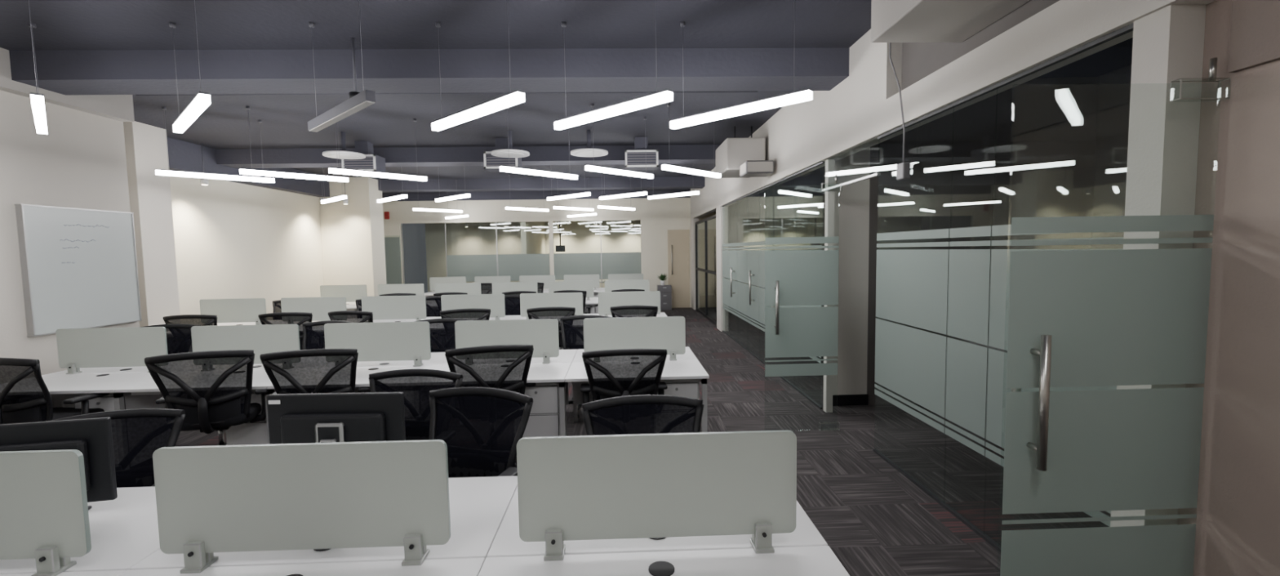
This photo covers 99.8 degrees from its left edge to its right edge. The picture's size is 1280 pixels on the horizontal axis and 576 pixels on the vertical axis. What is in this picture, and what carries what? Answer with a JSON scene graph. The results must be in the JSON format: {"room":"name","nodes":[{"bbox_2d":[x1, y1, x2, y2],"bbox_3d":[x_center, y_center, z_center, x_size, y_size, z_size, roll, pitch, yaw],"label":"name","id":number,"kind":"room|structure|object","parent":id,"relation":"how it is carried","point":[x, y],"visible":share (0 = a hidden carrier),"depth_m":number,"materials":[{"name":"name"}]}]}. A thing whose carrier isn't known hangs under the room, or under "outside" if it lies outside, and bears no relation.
{"room":"open-plan office","nodes":[
{"label":"open-plan office","id":0,"kind":"room"},
{"bbox_2d":[0,90,139,374],"bbox_3d":[-5.553,-0.068,1.867,0.330,3.550,8.120,-1,4,-2],"label":"wall","id":1,"kind":"structure","parent":0,"point":[80,162],"depth_m":5.01,"materials":[{"name":"grey paint"}]},
{"bbox_2d":[0,47,134,121],"bbox_3d":[-5.383,-1.677,1.762,0.119,0.330,8.120,-1,4,-2],"label":"trim","id":2,"kind":"structure","parent":1,"relation":"attached to","point":[116,107],"depth_m":5.24,"materials":[{"name":"paint"}]},
{"bbox_2d":[14,204,142,336],"bbox_3d":[-5.509,-0.191,5.350,0.057,1.182,1.100,-1,4,-2],"label":"whiteboard","id":3,"kind":"object","parent":1,"relation":"attached to","point":[79,269],"visible":1,"depth_m":5.24,"materials":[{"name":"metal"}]},
{"bbox_2d":[123,121,180,326],"bbox_3d":[-6.949,-0.433,7.435,0.629,3.550,0.530,-1,4,-2],"label":"wall column","id":4,"kind":"structure","parent":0,"point":[145,145],"depth_m":7.33,"materials":[{"name":"grey paint"}]},
{"bbox_2d":[169,175,324,315],"bbox_3d":[-7.539,-0.671,10.983,0.300,3.550,10.280,-1,4,-2],"label":"wall","id":5,"kind":"structure","parent":0,"point":[233,240],"depth_m":9.98,"materials":[{"name":"beige paint"}]},
{"bbox_2d":[166,137,329,196],"bbox_3d":[-7.258,-2.164,10.052,0.249,0.450,4.950,-1,4,-2],"label":"beam","id":6,"kind":"structure","parent":5,"relation":"attached to","point":[182,155],"depth_m":9.05,"materials":[{"name":"paint"}]},
{"bbox_2d":[319,177,386,296],"bbox_3d":[-6.883,-0.821,12.992,1.149,3.550,0.700,-1,4,-2],"label":"wall column","id":7,"kind":"structure","parent":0,"point":[353,234],"depth_m":12.63,"materials":[{"name":"beige paint"}]},
{"bbox_2d":[520,221,546,288],"bbox_3d":[-3.567,-1.240,18.270,0.150,3.550,4.130,-1,4,-2],"label":"wall","id":8,"kind":"structure","parent":0,"point":[532,233],"depth_m":17.54,"materials":[{"name":"beige paint"}]},
{"bbox_2d":[382,189,691,306],"bbox_3d":[-2.907,-1.103,16.146,9.320,3.550,0.150,-1,4,-2],"label":"wall","id":9,"kind":"structure","parent":0,"point":[656,216],"depth_m":16.00,"materials":[{"name":"beige paint"}]},
{"bbox_2d":[384,235,401,284],"bbox_3d":[-7.305,-0.643,15.928,0.500,1.800,0.020,-1,4,-2],"label":"window","id":10,"kind":"structure","parent":9,"relation":"in","point":[392,245],"depth_m":15.91,"materials":[{"name":"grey glass"}]},
{"bbox_2d":[400,220,641,287],"bbox_3d":[-3.510,-0.645,16.146,7.100,2.655,0.090,-1,4,-2],"label":"glass partition","id":11,"kind":"structure","parent":9,"relation":"in","point":[602,264],"depth_m":16.14,"materials":[{"name":"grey glass"}]},
{"bbox_2d":[667,229,689,307],"bbox_3d":[1.169,-0.569,16.197,0.650,2.350,0.105,-1,4,-2],"label":"door","id":12,"kind":"structure","parent":9,"relation":"in","point":[678,255],"depth_m":16.21,"materials":[{"name":"wood"}]},
{"bbox_2d":[555,221,565,251],"bbox_3d":[-2.508,-2.035,16.848,0.300,1.800,0.050,-1,4,-2],"label":"screen","id":13,"kind":"object","parent":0,"point":[560,247],"depth_m":16.88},
{"bbox_2d":[0,0,1133,192],"bbox_3d":[-1.257,-2.501,9.211,12.800,0.150,22.800,-1,4,-2],"label":"ceiling","id":14,"kind":"structure","parent":0,"point":[60,24],"depth_m":4.57,"materials":[{"name":"paint"}]},
{"bbox_2d":[28,0,47,133],"bbox_3d":[-4.281,-1.596,3.812,1.200,0.809,0.058,3,5,43],"label":"batten","id":15,"kind":"object","parent":14,"relation":"hanging from","point":[37,103],"visible":1,"depth_m":3.64,"materials":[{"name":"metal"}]},
{"bbox_2d":[168,0,210,133],"bbox_3d":[-3.241,-1.615,3.847,1.200,0.809,0.058,3,5,43],"label":"batten","id":16,"kind":"object","parent":14,"relation":"hanging from","point":[202,100],"visible":1,"depth_m":3.75,"materials":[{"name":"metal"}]},
{"bbox_2d":[200,142,208,185],"bbox_3d":[-6.929,-1.963,8.548,0.100,0.652,0.100,-1,4,-2],"label":"recessed light","id":17,"kind":"object","parent":14,"relation":"in","point":[204,181],"visible":0.8,"depth_m":8.54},
{"bbox_2d":[155,106,275,182],"bbox_3d":[-5.367,-1.789,6.830,0.058,0.809,1.200,3,5,43],"label":"batten","id":18,"kind":"object","parent":14,"relation":"hanging from","point":[158,171],"visible":1,"depth_m":6.79,"materials":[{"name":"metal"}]},
{"bbox_2d":[239,106,348,182],"bbox_3d":[-4.388,-1.807,6.863,0.058,0.809,1.200,3,5,43],"label":"batten","id":19,"kind":"object","parent":14,"relation":"hanging from","point":[242,171],"visible":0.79,"depth_m":6.81,"materials":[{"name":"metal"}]},
{"bbox_2d":[320,167,346,203],"bbox_3d":[-5.623,-1.995,9.846,1.200,0.809,0.058,3,5,43],"label":"batten","id":20,"kind":"object","parent":14,"relation":"hanging from","point":[344,196],"visible":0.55,"depth_m":9.79,"materials":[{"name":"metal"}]},
{"bbox_2d":[307,0,376,132],"bbox_3d":[-2.192,-1.633,3.883,1.200,0.811,0.064,3,5,43],"label":"batten","id":21,"kind":"object","parent":14,"relation":"hanging from","point":[366,98],"visible":1,"depth_m":3.79,"materials":[{"name":"metal"}]},
{"bbox_2d":[322,131,365,159],"bbox_3d":[-4.359,-2.107,7.926,0.560,0.359,0.560,-1,4,-2],"label":"diffuser","id":22,"kind":"object","parent":14,"relation":"hanging from","point":[344,154],"depth_m":7.89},
{"bbox_2d":[349,37,359,98],"bbox_3d":[-2.387,-1.819,4.505,0.098,0.519,0.100,-1,4,-2],"label":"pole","id":23,"kind":"object","parent":14,"relation":"attached to","point":[355,92],"visible":0.57,"depth_m":4.49,"materials":[{"name":"black plastic"}]},
{"bbox_2d":[341,141,386,172],"bbox_3d":[-4.433,-2.090,8.642,0.520,0.489,0.370,-1,4,-2],"label":"ceiling vent","id":24,"kind":"object","parent":14,"relation":"in","point":[372,162],"visible":0.7,"depth_m":8.49,"materials":[{"name":"metal"}]},
{"bbox_2d":[328,105,426,181],"bbox_3d":[-3.338,-1.826,6.898,0.058,0.809,1.200,3,5,43],"label":"batten","id":25,"kind":"object","parent":14,"relation":"hanging from","point":[331,170],"visible":0.87,"depth_m":6.87,"materials":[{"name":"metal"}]},
{"bbox_2d":[377,177,407,202],"bbox_3d":[-4.573,-2.014,9.881,1.200,0.809,0.058,3,5,43],"label":"batten","id":26,"kind":"object","parent":14,"relation":"hanging from","point":[404,195],"visible":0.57,"depth_m":9.83,"materials":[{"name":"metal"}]},
{"bbox_2d":[8,48,849,95],"bbox_3d":[-2.595,-1.984,4.963,9.220,0.250,0.450,-1,4,-2],"label":"ceiling beam","id":27,"kind":"structure","parent":14,"relation":"attached to","point":[64,72],"depth_m":4.81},
{"bbox_2d":[413,178,462,212],"bbox_3d":[-4.773,-2.208,12.719,0.058,0.809,1.200,3,5,43],"label":"batten","id":28,"kind":"object","parent":14,"relation":"hanging from","point":[414,208],"visible":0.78,"depth_m":12.68,"materials":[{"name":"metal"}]},
{"bbox_2d":[135,91,757,95],"bbox_3d":[-1.982,-2.111,5.702,6.500,0.117,0.036,-1,4,-2],"label":"pipe","id":29,"kind":"object","parent":14,"relation":"attached to","point":[634,91],"visible":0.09,"depth_m":5.69,"materials":[{"name":"metal"}]},
{"bbox_2d":[435,176,470,201],"bbox_3d":[-3.474,-2.034,9.918,1.200,0.809,0.058,3,5,43],"label":"batten","id":30,"kind":"object","parent":14,"relation":"hanging from","point":[463,195],"visible":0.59,"depth_m":9.87,"materials":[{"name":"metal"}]},
{"bbox_2d":[215,144,720,168],"bbox_3d":[-2.751,-2.290,9.399,9.220,0.250,0.450,-1,4,-2],"label":"ceiling beam","id":31,"kind":"structure","parent":14,"relation":"attached to","point":[681,153],"depth_m":9.19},
{"bbox_2d":[431,5,524,131],"bbox_3d":[-1.223,-1.651,3.915,1.200,0.809,0.058,3,5,43],"label":"batten","id":32,"kind":"object","parent":14,"relation":"hanging from","point":[511,99],"visible":1,"depth_m":3.85,"materials":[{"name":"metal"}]},
{"bbox_2d":[483,137,521,172],"bbox_3d":[-2.179,-2.120,8.569,0.520,0.489,0.370,-1,4,-2],"label":"ceiling vent","id":33,"kind":"object","parent":14,"relation":"in","point":[491,163],"visible":0.66,"depth_m":8.41,"materials":[{"name":"metal"}]},
{"bbox_2d":[490,130,529,157],"bbox_3d":[-1.931,-2.151,8.008,0.560,0.359,0.560,-1,4,-2],"label":"diffuser","id":34,"kind":"object","parent":14,"relation":"hanging from","point":[498,153],"depth_m":7.97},
{"bbox_2d":[505,173,548,211],"bbox_3d":[-2.674,-2.246,12.790,0.058,0.809,1.200,3,5,43],"label":"batten","id":35,"kind":"object","parent":14,"relation":"hanging from","point":[544,209],"visible":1,"depth_m":12.78,"materials":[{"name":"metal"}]},
{"bbox_2d":[499,107,577,179],"bbox_3d":[-1.290,-1.863,6.968,0.058,0.809,1.200,3,5,43],"label":"batten","id":36,"kind":"object","parent":14,"relation":"hanging from","point":[502,168],"visible":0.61,"depth_m":6.92,"materials":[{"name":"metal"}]},
{"bbox_2d":[377,176,705,192],"bbox_3d":[-2.891,-2.565,13.387,9.220,0.250,0.450,-1,4,-2],"label":"ceiling beam","id":37,"kind":"structure","parent":14,"relation":"attached to","point":[656,182],"depth_m":13.20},
{"bbox_2d":[546,177,591,200],"bbox_3d":[-1.346,-2.072,9.990,1.200,0.809,0.058,3,5,43],"label":"batten","id":38,"kind":"object","parent":14,"relation":"hanging from","point":[584,193],"visible":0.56,"depth_m":9.96,"materials":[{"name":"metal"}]},
{"bbox_2d":[553,177,593,210],"bbox_3d":[-1.575,-2.266,12.827,0.058,0.809,1.200,3,5,43],"label":"batten","id":39,"kind":"object","parent":14,"relation":"hanging from","point":[554,206],"visible":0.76,"depth_m":12.80,"materials":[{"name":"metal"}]},
{"bbox_2d":[567,198,596,217],"bbox_3d":[-1.659,-2.431,15.220,1.200,0.809,0.058,3,5,43],"label":"batten","id":40,"kind":"object","parent":14,"relation":"hanging from","point":[593,213],"visible":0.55,"depth_m":15.18,"materials":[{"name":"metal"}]},
{"bbox_2d":[570,129,608,156],"bbox_3d":[-0.762,-2.172,8.048,0.560,0.359,0.560,-1,4,-2],"label":"diffuser","id":41,"kind":"object","parent":14,"relation":"hanging from","point":[588,152],"depth_m":8.01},
{"bbox_2d":[554,18,672,129],"bbox_3d":[-0.244,-1.669,3.948,1.200,0.809,0.058,3,5,43],"label":"batten","id":42,"kind":"object","parent":14,"relation":"hanging from","point":[663,96],"visible":1,"depth_m":3.89,"materials":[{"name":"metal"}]},
{"bbox_2d":[597,173,635,210],"bbox_3d":[-0.556,-2.284,12.862,0.058,0.809,1.200,3,5,43],"label":"batten","id":43,"kind":"object","parent":14,"relation":"hanging from","point":[598,206],"visible":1,"depth_m":12.82,"materials":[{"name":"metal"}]},
{"bbox_2d":[585,103,653,178],"bbox_3d":[-0.251,-1.881,7.003,0.058,0.809,1.200,3,5,43],"label":"batten","id":44,"kind":"object","parent":14,"relation":"hanging from","point":[588,167],"visible":1,"depth_m":6.95,"materials":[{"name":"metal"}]},
{"bbox_2d":[599,187,647,199],"bbox_3d":[-0.337,-2.090,10.024,1.200,0.809,0.058,3,5,43],"label":"batten","id":45,"kind":"object","parent":14,"relation":"hanging from","point":[642,193],"visible":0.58,"depth_m":10.01,"materials":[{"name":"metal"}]},
{"bbox_2d":[624,136,657,170],"bbox_3d":[0.019,-2.160,8.643,0.520,0.489,0.370,-1,4,-2],"label":"ceiling vent","id":46,"kind":"object","parent":14,"relation":"in","point":[640,158],"visible":0.99,"depth_m":8.49,"materials":[{"name":"metal"}]},
{"bbox_2d":[648,163,699,199],"bbox_3d":[0.603,-2.107,10.056,1.200,0.809,0.058,3,5,43],"label":"batten","id":47,"kind":"object","parent":14,"relation":"hanging from","point":[695,192],"visible":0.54,"depth_m":10.02,"materials":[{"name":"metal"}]},
{"bbox_2d":[661,103,720,177],"bbox_3d":[0.689,-1.898,7.034,0.058,0.809,1.200,3,5,43],"label":"batten","id":48,"kind":"object","parent":14,"relation":"hanging from","point":[664,166],"visible":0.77,"depth_m":6.95,"materials":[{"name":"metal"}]},
{"bbox_2d":[670,0,812,128],"bbox_3d":[0.696,-1.686,3.980,1.200,0.809,0.058,3,5,43],"label":"batten","id":49,"kind":"object","parent":14,"relation":"hanging from","point":[805,95],"visible":1,"depth_m":3.93,"materials":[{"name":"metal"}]},
{"bbox_2d":[715,126,773,177],"bbox_3d":[1.483,-1.964,7.790,0.560,0.790,1.300,-1,4,-2],"label":"air conditioning unit","id":50,"kind":"object","parent":14,"relation":"attached to","point":[735,157],"visible":0.98,"depth_m":7.54,"materials":[{"name":"paint"}]},
{"bbox_2d":[888,42,911,180],"bbox_3d":[1.875,-1.445,3.925,0.176,1.300,0.106,-1,4,-2],"label":"junction box","id":51,"kind":"object","parent":14,"relation":"hanging from","point":[903,170],"visible":0.98,"depth_m":3.93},
{"bbox_2d":[425,211,715,294],"bbox_3d":[-1.619,-1.427,20.506,12.800,3.550,0.200,-1,4,-2],"label":"wall","id":52,"kind":"structure","parent":0,"point":[617,236],"depth_m":20.30,"materials":[{"name":"beige paint"}]},
{"bbox_2d":[175,294,1111,575],"bbox_3d":[-1.200,1.165,9.466,12.800,0.100,22.800,-1,4,-2],"label":"floor","id":53,"kind":"structure","parent":0,"point":[876,521],"depth_m":4.29,"materials":[{"name":"carpet"}]},
{"bbox_2d":[0,357,109,423],"bbox_3d":[-4.547,0.999,4.154,0.690,1.069,0.684,0,4,6],"label":"office chair","id":54,"kind":"object","parent":53,"relation":"on","point":[24,395],"visible":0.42,"depth_m":3.90,"materials":[{"name":"fabric"}]},
{"bbox_2d":[50,408,185,487],"bbox_3d":[-2.693,1.143,2.621,0.690,0.937,0.684,-3,4,-22],"label":"office chair","id":55,"kind":"object","parent":53,"relation":"on","point":[137,433],"visible":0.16,"depth_m":2.89,"materials":[{"name":"fabric"}]},
{"bbox_2d":[143,323,200,354],"bbox_3d":[-5.131,0.927,5.690,0.690,1.018,0.684,-2,4,-12],"label":"office chair","id":56,"kind":"object","parent":53,"relation":"on","point":[179,335],"visible":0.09,"depth_m":5.96,"materials":[{"name":"fabric"}]},
{"bbox_2d":[162,314,217,325],"bbox_3d":[-5.834,0.828,7.266,0.690,1.018,0.684,-1,4,-6],"label":"office chair","id":57,"kind":"object","parent":53,"relation":"on","point":[197,319],"visible":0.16,"depth_m":6.93,"materials":[{"name":"fabric"}]},
{"bbox_2d":[144,349,269,444],"bbox_3d":[-3.263,0.972,4.177,0.690,1.079,0.684,-3,4,-22],"label":"office chair","id":58,"kind":"object","parent":53,"relation":"on","point":[213,388],"visible":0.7,"depth_m":3.92,"materials":[{"name":"fabric"}]},
{"bbox_2d":[272,299,281,312],"bbox_3d":[-5.891,0.717,8.879,0.690,1.018,0.684,-1,4,0],"label":"office chair","id":59,"kind":"object","parent":53,"relation":"on","point":[277,308],"visible":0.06,"depth_m":9.11,"materials":[{"name":"black plastic"}]},
{"bbox_2d":[257,311,312,349],"bbox_3d":[-4.686,0.803,7.365,0.690,1.018,0.684,-2,4,-10],"label":"office chair","id":60,"kind":"object","parent":53,"relation":"on","point":[282,317],"visible":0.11,"depth_m":7.04,"materials":[{"name":"fabric"}]},
{"bbox_2d":[259,348,370,393],"bbox_3d":[-2.487,0.959,4.263,0.690,1.069,0.684,-2,4,-14],"label":"office chair","id":61,"kind":"object","parent":53,"relation":"on","point":[313,370],"visible":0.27,"depth_m":3.97,"materials":[{"name":"fabric"}]},
{"bbox_2d":[302,320,352,349],"bbox_3d":[-3.480,0.896,5.766,0.690,1.018,0.684,0,4,6],"label":"office chair","id":62,"kind":"object","parent":53,"relation":"on","point":[313,337],"visible":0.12,"depth_m":6.02,"materials":[{"name":"fabric"}]},
{"bbox_2d":[328,310,373,322],"bbox_3d":[-3.791,0.785,7.435,0.690,1.018,0.684,0,4,8],"label":"office chair","id":63,"kind":"object","parent":53,"relation":"on","point":[344,315],"visible":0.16,"depth_m":7.09,"materials":[{"name":"fabric"}]},
{"bbox_2d":[41,315,709,446],"bbox_3d":[-2.362,0.880,4.893,5.798,1.140,1.300,-1,4,-2],"label":"desk","id":64,"kind":"object","parent":53,"relation":"on","point":[111,360],"visible":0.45,"depth_m":4.80,"materials":[{"name":"white laminate"}]},
{"bbox_2d":[379,293,416,295],"bbox_3d":[-4.646,0.585,10.501,0.690,1.018,0.684,-2,4,-14],"label":"office chair","id":65,"kind":"object","parent":53,"relation":"on","point":[388,294],"visible":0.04,"depth_m":10.15,"materials":[{"name":"black plastic"}]},
{"bbox_2d":[368,368,462,439],"bbox_3d":[-1.492,1.052,3.289,0.690,0.988,0.684,0,4,6],"label":"office chair","id":66,"kind":"object","parent":53,"relation":"on","point":[415,384],"visible":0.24,"depth_m":3.54,"materials":[{"name":"fabric"}]},
{"bbox_2d":[0,429,849,575],"bbox_3d":[-2.252,1.097,1.752,5.798,1.140,1.300,-1,4,-2],"label":"desk","id":67,"kind":"object","parent":53,"relation":"on","point":[722,503],"visible":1,"depth_m":1.77,"materials":[{"name":"white laminate"}]},
{"bbox_2d":[0,416,117,509],"bbox_3d":[-2.333,0.711,2.044,0.530,0.389,0.220,-2,4,-12],"label":"computer monitor","id":68,"kind":"object","parent":67,"relation":"on","point":[93,437],"visible":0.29,"depth_m":2.08,"materials":[{"name":"plastic"}]},
{"bbox_2d":[266,391,405,444],"bbox_3d":[-1.191,0.649,2.099,0.530,0.469,0.220,-1,4,0],"label":"computer monitor","id":69,"kind":"object","parent":67,"relation":"on","point":[313,417],"visible":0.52,"depth_m":2.10,"materials":[{"name":"plastic"}]},
{"bbox_2d":[199,290,667,349],"bbox_3d":[-3.051,0.673,8.014,6.958,1.140,1.300,-1,4,-2],"label":"desk","id":70,"kind":"object","parent":53,"relation":"on","point":[239,311],"visible":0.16,"depth_m":7.97,"materials":[{"name":"white laminate"}]},
{"bbox_2d":[425,296,441,316],"bbox_3d":[-3.493,0.672,8.980,0.690,1.018,0.684,-1,4,3],"label":"office chair","id":71,"kind":"object","parent":53,"relation":"on","point":[433,304],"visible":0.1,"depth_m":9.24,"materials":[{"name":"black plastic"}]},
{"bbox_2d":[413,317,469,351],"bbox_3d":[-2.183,0.872,5.810,0.690,1.018,0.684,-1,4,-8],"label":"office chair","id":72,"kind":"object","parent":53,"relation":"on","point":[442,335],"visible":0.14,"depth_m":6.06,"materials":[{"name":"fabric"}]},
{"bbox_2d":[433,292,467,296],"bbox_3d":[-3.598,0.566,10.536,0.690,1.018,0.684,-1,4,-2],"label":"office chair","id":73,"kind":"object","parent":53,"relation":"on","point":[439,294],"visible":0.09,"depth_m":10.18,"materials":[{"name":"black plastic"}]},
{"bbox_2d":[440,308,490,319],"bbox_3d":[-2.388,0.761,7.463,0.690,1.018,0.684,-2,4,-16],"label":"office chair","id":74,"kind":"object","parent":53,"relation":"on","point":[464,313],"visible":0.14,"depth_m":7.13,"materials":[{"name":"fabric"}]},
{"bbox_2d":[428,386,533,477],"bbox_3d":[-0.951,1.077,2.737,0.690,0.998,0.684,0,4,16],"label":"office chair","id":75,"kind":"object","parent":53,"relation":"on","point":[481,428],"visible":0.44,"depth_m":2.96,"materials":[{"name":"fabric"}]},
{"bbox_2d":[320,279,649,313],"bbox_3d":[-3.162,0.457,11.154,6.958,1.140,1.300,-1,4,-2],"label":"desk","id":76,"kind":"object","parent":53,"relation":"on","point":[352,293],"visible":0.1,"depth_m":11.10,"materials":[{"name":"white laminate"}]},
{"bbox_2d":[480,282,492,293],"bbox_3d":[-3.852,0.362,13.522,0.690,1.018,0.684,-1,4,-6],"label":"office chair","id":77,"kind":"object","parent":53,"relation":"on","point":[486,287],"visible":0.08,"depth_m":13.20,"materials":[{"name":"fabric"}]},
{"bbox_2d":[444,344,535,466],"bbox_3d":[-1.199,0.937,4.367,0.690,1.059,0.684,-2,4,-16],"label":"office chair","id":78,"kind":"object","parent":53,"relation":"on","point":[504,366],"visible":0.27,"depth_m":4.07,"materials":[{"name":"fabric"}]},
{"bbox_2d":[504,294,520,315],"bbox_3d":[-2.195,0.652,8.984,0.690,1.018,0.684,-2,4,-12],"label":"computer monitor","id":79,"kind":"object","parent":53,"relation":"on","point":[512,302],"visible":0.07,"depth_m":9.24,"materials":[{"name":"black plastic"}]},
{"bbox_2d":[502,290,536,295],"bbox_3d":[-2.348,0.543,10.578,0.690,1.018,0.684,-2,4,-11],"label":"office chair","id":80,"kind":"object","parent":53,"relation":"on","point":[514,292],"visible":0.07,"depth_m":10.22,"materials":[{"name":"black plastic"}]},
{"bbox_2d":[424,273,643,311],"bbox_3d":[-2.687,0.240,14.165,5.798,1.140,1.300,-1,4,-2],"label":"desk","id":81,"kind":"object","parent":53,"relation":"on","point":[545,279],"visible":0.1,"depth_m":14.12,"materials":[{"name":"white laminate"}]},
{"bbox_2d":[526,306,575,346],"bbox_3d":[-1.221,0.738,7.522,0.690,1.018,0.684,-1,4,-8],"label":"office chair","id":82,"kind":"object","parent":53,"relation":"on","point":[541,313],"visible":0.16,"depth_m":7.19,"materials":[{"name":"fabric"}]},
{"bbox_2d":[553,289,592,313],"bbox_3d":[-1.301,0.524,10.614,0.690,1.018,0.684,0,4,6],"label":"office chair","id":83,"kind":"object","parent":53,"relation":"on","point":[584,292],"visible":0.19,"depth_m":10.30,"materials":[{"name":"black plastic"}]},
{"bbox_2d":[559,314,613,418],"bbox_3d":[-0.633,0.841,5.912,0.690,1.018,0.684,0,4,8],"label":"office chair","id":84,"kind":"object","parent":53,"relation":"on","point":[571,326],"visible":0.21,"depth_m":6.17,"materials":[{"name":"fabric"}]},
{"bbox_2d":[580,348,667,403],"bbox_3d":[-0.130,0.940,4.374,0.690,1.018,0.684,-1,4,-5],"label":"office chair","id":85,"kind":"object","parent":53,"relation":"on","point":[611,373],"visible":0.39,"depth_m":4.08,"materials":[{"name":"fabric"}]},
{"bbox_2d":[609,305,657,317],"bbox_3d":[-0.063,0.717,7.561,0.690,1.018,0.684,-1,4,2],"label":"office chair","id":86,"kind":"object","parent":53,"relation":"on","point":[622,311],"visible":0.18,"depth_m":7.23,"materials":[{"name":"fabric"}]},
{"bbox_2d":[581,394,704,435],"bbox_3d":[0.042,1.082,2.592,0.690,0.977,0.684,-1,4,-4],"label":"office chair","id":87,"kind":"object","parent":53,"relation":"on","point":[638,413],"visible":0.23,"depth_m":2.85,"materials":[{"name":"fabric"}]},
{"bbox_2d":[657,284,671,310],"bbox_3d":[0.719,0.277,15.879,0.400,0.720,0.425,-1,4,-2],"label":"filing cabinet","id":88,"kind":"object","parent":53,"relation":"on","point":[665,291],"visible":0.7,"depth_m":15.68,"materials":[{"name":"metal"}]},
{"bbox_2d":[714,235,716,311],"bbox_3d":[2.334,-0.298,13.702,0.400,2.120,2.840,-1,4,-2],"label":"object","id":89,"kind":"structure","parent":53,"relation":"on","point":[715,244],"depth_m":15.07,"materials":[{"name":"black plastic"}]},
{"bbox_2d":[764,174,842,430],"bbox_3d":[1.532,0.162,5.080,0.720,2.416,0.172,-1,4,-2],"label":"door","id":90,"kind":"structure","parent":53,"relation":"on","point":[792,277],"depth_m":5.07,"materials":[{"name":"clear glass"}]},
{"bbox_2d":[728,165,825,329],"bbox_3d":[3.343,-0.884,11.666,2.900,3.540,0.150,-1,4,-2],"label":"glass partition","id":91,"kind":"object","parent":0,"point":[794,207],"depth_m":11.53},
{"bbox_2d":[822,173,880,191],"bbox_3d":[1.956,-1.132,5.061,0.032,0.315,1.210,-1,4,-2],"label":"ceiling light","id":92,"kind":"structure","parent":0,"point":[874,175],"depth_m":4.91,"materials":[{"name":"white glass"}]},
{"bbox_2d":[690,0,1217,218],"bbox_3d":[1.919,-1.877,7.059,0.180,0.894,18.200,-1,4,-2],"label":"wall","id":93,"kind":"structure","parent":0,"point":[847,119],"depth_m":3.93,"materials":[{"name":"paint"}]},
{"bbox_2d":[690,217,699,309],"bbox_3d":[1.629,-0.712,15.956,0.160,2.655,0.600,-1,4,-2],"label":"trim","id":94,"kind":"structure","parent":93,"relation":"attached to","point":[693,220],"depth_m":15.72,"materials":[{"name":"paint"}]},
{"bbox_2d":[694,214,716,325],"bbox_3d":[1.697,-0.498,13.766,0.060,2.530,3.660,-1,4,-2],"label":"door","id":95,"kind":"structure","parent":93,"relation":"in","point":[706,270],"depth_m":13.79,"materials":[{"name":"black metal"}]},
{"bbox_2d":[715,205,728,331],"bbox_3d":[1.780,-0.416,11.668,0.160,2.655,0.500,-1,4,-2],"label":"trim","id":96,"kind":"structure","parent":93,"relation":"attached to","point":[722,212],"depth_m":11.49,"materials":[{"name":"paint"}]},
{"bbox_2d":[721,183,773,364],"bbox_3d":[1.815,-0.268,9.523,0.172,2.655,3.800,-1,4,-2],"label":"glass partition","id":97,"kind":"structure","parent":93,"relation":"in","point":[748,266],"depth_m":9.26,"materials":[{"name":"clear glass"}]},
{"bbox_2d":[773,160,824,408],"bbox_3d":[1.921,-0.071,6.672,0.028,2.655,1.820,-1,4,-2],"label":"window","id":98,"kind":"structure","parent":93,"relation":"in","point":[792,384],"depth_m":6.43,"materials":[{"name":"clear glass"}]},
{"bbox_2d":[823,159,835,412],"bbox_3d":[1.994,-0.003,5.686,0.070,2.655,0.080,-1,4,-2],"label":"trim","id":99,"kind":"structure","parent":93,"relation":"attached to","point":[829,163],"depth_m":5.61,"materials":[{"name":"paint"}]},
{"bbox_2d":[871,0,1030,42],"bbox_3d":[1.792,-1.689,2.905,0.599,0.310,1.100,-1,4,-2],"label":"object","id":100,"kind":"object","parent":93,"relation":"attached to","point":[891,20],"visible":1,"depth_m":3.15,"materials":[{"name":"paint"}]},
{"bbox_2d":[872,22,1133,551],"bbox_3d":[2.034,0.153,3.427,0.028,2.655,2.230,-1,4,-2],"label":"glass partition","id":101,"kind":"structure","parent":93,"relation":"in","point":[912,285],"depth_m":3.50,"materials":[{"name":"clear glass"}]},
{"bbox_2d":[1110,4,1205,526],"bbox_3d":[2.120,0.235,2.232,0.140,2.655,0.150,-1,4,-2],"label":"column","id":102,"kind":"structure","parent":93,"relation":"attached to","point":[1168,44],"depth_m":2.12,"materials":[{"name":"paint"}]},
{"bbox_2d":[832,77,1098,405],"bbox_3d":[3.537,-0.491,5.975,2.910,3.540,0.165,-1,4,-2],"label":"glass partition","id":103,"kind":"object","parent":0,"point":[1028,148],"depth_m":5.87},
{"bbox_2d":[1091,64,1131,248],"bbox_3d":[4.973,-0.757,9.400,0.200,3.550,22.500,-1,4,-2],"label":"wall","id":104,"kind":"structure","parent":0,"point":[1113,86],"depth_m":5.69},
{"bbox_2d":[1202,59,1279,575],"bbox_3d":[2.336,0.381,0.078,0.180,2.655,3.940,-1,4,-2],"label":"wall","id":105,"kind":"structure","parent":0,"point":[1242,536],"depth_m":1.93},
{"bbox_2d":[1000,57,1231,575],"bbox_3d":[1.779,0.368,2.054,0.800,2.416,0.172,-1,4,-2],"label":"door","id":106,"kind":"structure","parent":105,"relation":"in","point":[1125,317],"depth_m":2.05,"materials":[{"name":"clear glass"}]},
{"bbox_2d":[1177,0,1232,575],"bbox_3d":[2.273,0.237,2.172,0.159,2.655,0.260,-1,4,-2],"label":"door frame","id":107,"kind":"structure","parent":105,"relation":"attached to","point":[1214,114],"depth_m":2.06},
{"bbox_2d":[1228,0,1279,72],"bbox_3d":[2.215,-0.793,-0.012,0.024,0.294,3.930,-1,4,-2],"label":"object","id":108,"kind":"structure","parent":105,"relation":"attached to","point":[1255,34],"depth_m":1.88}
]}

